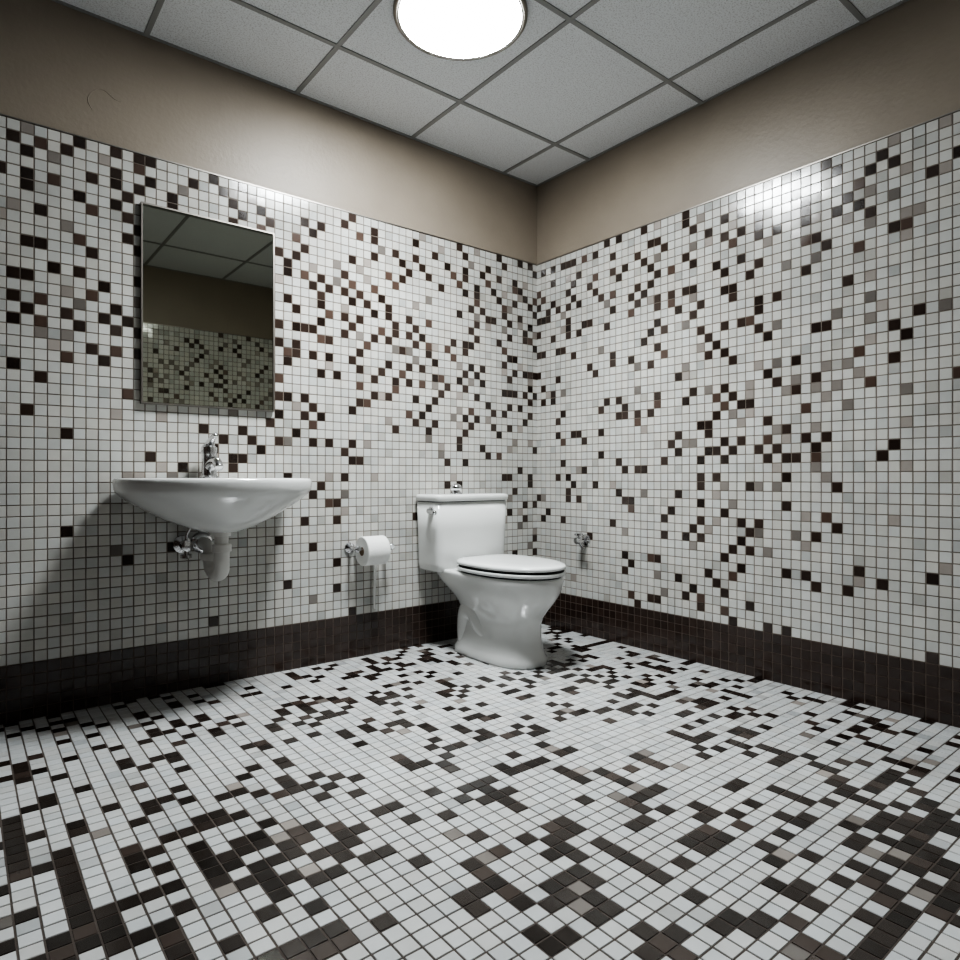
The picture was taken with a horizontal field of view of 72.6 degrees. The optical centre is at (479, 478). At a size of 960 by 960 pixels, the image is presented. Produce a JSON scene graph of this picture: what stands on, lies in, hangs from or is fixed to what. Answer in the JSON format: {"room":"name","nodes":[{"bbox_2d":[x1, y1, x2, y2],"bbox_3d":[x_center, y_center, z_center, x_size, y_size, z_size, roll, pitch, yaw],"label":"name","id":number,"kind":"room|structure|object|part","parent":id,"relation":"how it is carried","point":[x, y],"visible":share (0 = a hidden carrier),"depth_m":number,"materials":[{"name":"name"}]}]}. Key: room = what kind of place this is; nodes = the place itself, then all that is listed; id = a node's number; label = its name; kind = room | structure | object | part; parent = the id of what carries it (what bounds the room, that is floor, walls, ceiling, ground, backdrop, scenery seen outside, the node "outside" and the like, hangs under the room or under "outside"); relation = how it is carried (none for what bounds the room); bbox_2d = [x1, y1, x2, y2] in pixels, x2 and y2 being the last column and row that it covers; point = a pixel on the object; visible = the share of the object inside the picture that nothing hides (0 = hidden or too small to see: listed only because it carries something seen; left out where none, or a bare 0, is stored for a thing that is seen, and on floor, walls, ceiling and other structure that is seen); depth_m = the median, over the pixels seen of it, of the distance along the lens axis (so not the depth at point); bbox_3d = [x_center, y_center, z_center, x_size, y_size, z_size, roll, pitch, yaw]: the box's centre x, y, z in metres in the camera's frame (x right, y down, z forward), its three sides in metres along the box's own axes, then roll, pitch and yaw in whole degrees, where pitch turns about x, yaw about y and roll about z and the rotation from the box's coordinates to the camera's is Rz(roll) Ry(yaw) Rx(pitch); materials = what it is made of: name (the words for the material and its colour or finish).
{"room":"public restroom","nodes":[
{"label":"public restroom","id":0,"kind":"room"},
{"bbox_2d":[0,0,536,263],"bbox_3d":[-0.905,-0.435,2.918,3.300,2.770,0.100,0,0,-39],"label":"wall","id":1,"kind":"structure","parent":0,"point":[175,105],"depth_m":2.76,"materials":[{"name":"beige paint"}]},
{"bbox_2d":[87,89,119,110],"bbox_3d":[-1.409,-1.411,2.450,0.112,0.092,0.003,0,0,-39],"label":"paint crack","id":2,"kind":"object","parent":1,"relation":"attached to","point":[97,89],"visible":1,"depth_m":2.43,"materials":[{"name":"beige paint"}]},
{"bbox_2d":[0,600,459,724],"bbox_3d":[-0.867,0.750,2.879,3.089,0.200,0.008,0,0,-39],"label":"baseboard","id":3,"kind":"structure","parent":1,"relation":"attached to","point":[38,689],"depth_m":2.67,"materials":[{"name":"tile"}]},
{"bbox_2d":[0,115,536,666],"bbox_3d":[-0.867,-0.300,2.880,3.089,1.901,0.006,0,0,-39],"label":"cladding","id":4,"kind":"object","parent":1,"relation":"attached to","point":[406,359],"visible":0.9,"depth_m":2.76,"materials":[{"name":"tile"}]},
{"bbox_2d":[140,201,274,411],"bbox_3d":[-1.101,-0.674,2.676,0.524,0.775,0.018,0,0,-39],"label":"wall mirror","id":5,"kind":"object","parent":4,"relation":"attached to","point":[207,285],"visible":1,"depth_m":2.65,"materials":[{"name":"silver metal"}]},
{"bbox_3d":[-1.298,-0.674,2.508,0.006,0.763,0.004,0,0,-39],"label":"frame","id":6,"kind":"part","parent":5,"relation":"part of","materials":[{"name":"silver metal"}]},
{"bbox_3d":[-1.096,-1.059,2.670,0.524,0.006,0.004,0,0,-39],"label":"frame","id":7,"kind":"part","parent":5,"relation":"part of","materials":[{"name":"silver metal"}]},
{"bbox_3d":[-1.096,-0.290,2.670,0.524,0.006,0.004,0,0,-39],"label":"frame","id":8,"kind":"part","parent":5,"relation":"part of","materials":[{"name":"silver metal"}]},
{"bbox_3d":[-0.894,-0.674,2.832,0.006,0.763,0.004,0,0,-39],"label":"frame","id":9,"kind":"part","parent":5,"relation":"part of","materials":[{"name":"silver metal"}]},
{"bbox_2d":[112,433,311,580],"bbox_3d":[-0.974,0.114,2.492,0.714,0.582,0.466,0,0,-39],"label":"wall-mounted sink","id":10,"kind":"object","parent":4,"relation":"attached to","point":[208,503],"visible":1,"depth_m":2.36,"materials":[{"name":"white ceramic"}]},
{"bbox_3d":[-1.156,0.301,2.568,0.042,0.032,0.042,0,0,-39],"label":"stop handle","id":11,"kind":"part","parent":10,"relation":"part of","materials":[{"name":"silver metal"}]},
{"bbox_2d":[199,433,222,477],"bbox_3d":[-1.052,-0.088,2.574,0.072,0.178,0.176,0,0,-39],"label":"faucet","id":12,"kind":"object","parent":10,"relation":"on","point":[211,463],"depth_m":2.59,"materials":[{"name":"silver metal"}]},
{"bbox_2d":[112,478,311,532],"bbox_3d":[-0.973,0.105,2.491,0.714,0.210,0.464,0,0,-39],"label":"basin","id":13,"kind":"object","parent":10,"relation":"in","point":[205,505],"depth_m":2.32,"materials":[{"name":"white ceramic"}]},
{"bbox_2d":[344,535,394,608],"bbox_3d":[-0.500,0.451,3.075,0.230,0.358,0.148,0,0,-39],"label":"toilet paper holder","id":14,"kind":"object","parent":4,"relation":"attached to","point":[369,550],"visible":1,"depth_m":3.03,"materials":[{"name":"white paper"}]},
{"bbox_2d":[0,113,536,264],"bbox_3d":[-0.871,-1.253,2.876,3.100,0.005,0.008,0,0,-39],"label":"trim","id":15,"kind":"structure","parent":1,"relation":"attached to","point":[0,113],"depth_m":2.74,"materials":[{"name":"white tile"}]},
{"bbox_2d":[0,624,959,959],"bbox_3d":[0.080,0.910,1.689,3.300,0.121,3.250,0,0,-39],"label":"floor","id":16,"kind":"structure","parent":0,"point":[605,799],"depth_m":1.61,"materials":[{"name":"tile"}]},
{"bbox_2d":[416,484,565,669],"bbox_3d":[0.075,0.439,3.129,0.496,0.822,0.781,0,0,-39],"label":"toilet","id":17,"kind":"object","parent":16,"relation":"on","point":[504,600],"visible":1,"depth_m":3.06,"materials":[{"name":"white ceramic"}]},
{"bbox_3d":[-0.233,0.164,3.140,0.022,0.027,0.067,0,0,-34],"label":"lever arm","id":18,"kind":"part","parent":17,"relation":"part of","materials":[{"name":"silver metal"}]},
{"bbox_3d":[-0.090,0.291,3.359,0.454,0.347,0.207,0,0,-39],"label":"tank","id":19,"kind":"part","parent":17,"relation":"part of","materials":[{"name":"white ceramic"}]},
{"bbox_3d":[-0.088,0.097,3.356,0.466,0.035,0.220,0,0,-39],"label":"tank lid","id":20,"kind":"part","parent":17,"relation":"part of","materials":[{"name":"white ceramic"}]},
{"bbox_3d":[0.090,0.647,3.134,0.386,0.406,0.747,0,0,-39],"label":"bowl and pedestal","id":21,"kind":"part","parent":17,"relation":"part of","materials":[{"name":"white ceramic"}]},
{"bbox_3d":[0.156,0.427,3.052,0.404,0.018,0.554,0,0,-39],"label":"seat","id":22,"kind":"part","parent":17,"relation":"part of","materials":[{"name":"white plastic"}]},
{"bbox_3d":[0.157,0.395,3.051,0.406,0.024,0.556,0,0,-39],"label":"lid","id":23,"kind":"part","parent":17,"relation":"part of","materials":[{"name":"white plastic"}]},
{"bbox_2d":[51,0,908,186],"bbox_3d":[0.080,-1.778,1.689,3.300,0.125,3.250,0,0,-39],"label":"ceiling","id":24,"kind":"structure","parent":0,"point":[572,79],"depth_m":2.69,"materials":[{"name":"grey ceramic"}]},
{"bbox_2d":[144,0,164,35],"bbox_3d":[-0.346,-1.723,1.348,0.020,0.014,3.050,0,0,-39],"label":"t-bar","id":25,"kind":"object","parent":24,"relation":"attached to","point":[159,3],"visible":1,"depth_m":2.43,"materials":[{"name":"grey metal"}]},
{"bbox_2d":[295,0,381,93],"bbox_3d":[0.130,-1.723,1.729,0.020,0.014,3.050,0,0,-39],"label":"t-bar","id":26,"kind":"object","parent":24,"relation":"attached to","point":[375,3],"visible":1,"depth_m":2.57,"materials":[{"name":"grey metal"}]},
{"bbox_2d":[230,0,589,159],"bbox_3d":[-0.617,-1.723,2.558,3.100,0.014,0.020,0,0,-39],"label":"t-bar","id":27,"kind":"object","parent":24,"relation":"attached to","point":[240,2],"visible":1,"depth_m":2.76,"materials":[{"name":"grey metal"}]},
{"bbox_2d":[393,0,527,60],"bbox_3d":[-0.072,-1.704,2.417,0.496,0.024,0.496,0,0,-39],"label":"ceiling light","id":28,"kind":"object","parent":24,"relation":"attached to","point":[454,30],"depth_m":2.44,"materials":[{"name":"white plastic"}]},
{"bbox_2d":[411,0,599,137],"bbox_3d":[0.607,-1.723,2.111,0.020,0.014,3.050,0,0,-39],"label":"t-bar","id":29,"kind":"object","parent":24,"relation":"attached to","point":[591,3],"visible":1,"depth_m":2.70,"materials":[{"name":"grey metal"}]},
{"bbox_2d":[535,0,702,103],"bbox_3d":[-0.189,-1.723,2.024,3.100,0.014,0.020,0,0,-39],"label":"t-bar","id":30,"kind":"object","parent":24,"relation":"attached to","point":[544,3],"visible":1,"depth_m":2.61,"materials":[{"name":"grey metal"}]},
{"bbox_2d":[503,0,816,172],"bbox_3d":[1.083,-1.723,2.492,0.020,0.014,3.050,0,0,-39],"label":"t-bar","id":31,"kind":"object","parent":24,"relation":"attached to","point":[808,2],"visible":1,"depth_m":2.78,"materials":[{"name":"grey metal"}]},
{"bbox_2d":[839,0,865,22],"bbox_3d":[0.238,-1.723,1.490,3.100,0.014,0.020,0,0,-39],"label":"t-bar","id":32,"kind":"object","parent":24,"relation":"attached to","point":[846,3],"visible":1,"depth_m":2.40,"materials":[{"name":"grey metal"}]},
{"bbox_2d":[537,0,959,263],"bbox_3d":[1.360,-0.435,2.650,0.100,2.770,3.150,0,0,-39],"label":"wall","id":33,"kind":"structure","parent":0,"point":[897,70],"depth_m":2.73,"materials":[{"name":"beige paint"}]},
{"bbox_2d":[537,111,959,668],"bbox_3d":[1.286,-0.300,2.656,0.006,1.901,3.049,0,0,-39],"label":"cladding","id":34,"kind":"object","parent":33,"relation":"attached to","point":[748,400],"visible":1,"depth_m":2.72,"materials":[{"name":"tile"}]},
{"bbox_2d":[574,533,589,549],"bbox_3d":[0.545,0.339,3.512,0.080,0.092,0.069,0,0,-39],"label":"valve","id":35,"kind":"object","parent":34,"relation":"attached to","point":[585,539],"visible":1,"depth_m":3.50,"materials":[{"name":"silver metal"}]},
{"bbox_3d":[0.529,0.308,3.503,0.044,0.030,0.044,0,0,-39],"label":"handle","id":36,"kind":"part","parent":35,"relation":"part of","materials":[{"name":"silver metal"}]},
{"bbox_2d":[537,109,959,264],"bbox_3d":[1.289,-1.253,2.652,0.008,0.005,3.042,0,0,-39],"label":"trim","id":37,"kind":"structure","parent":33,"relation":"attached to","point":[957,109],"depth_m":2.72,"materials":[{"name":"white tile"}]},
{"bbox_2d":[542,593,959,727],"bbox_3d":[1.286,0.750,2.655,0.008,0.200,3.049,0,0,-39],"label":"baseboard","id":38,"kind":"structure","parent":33,"relation":"attached to","point":[923,690],"depth_m":2.70,"materials":[{"name":"tile"}]}
]}

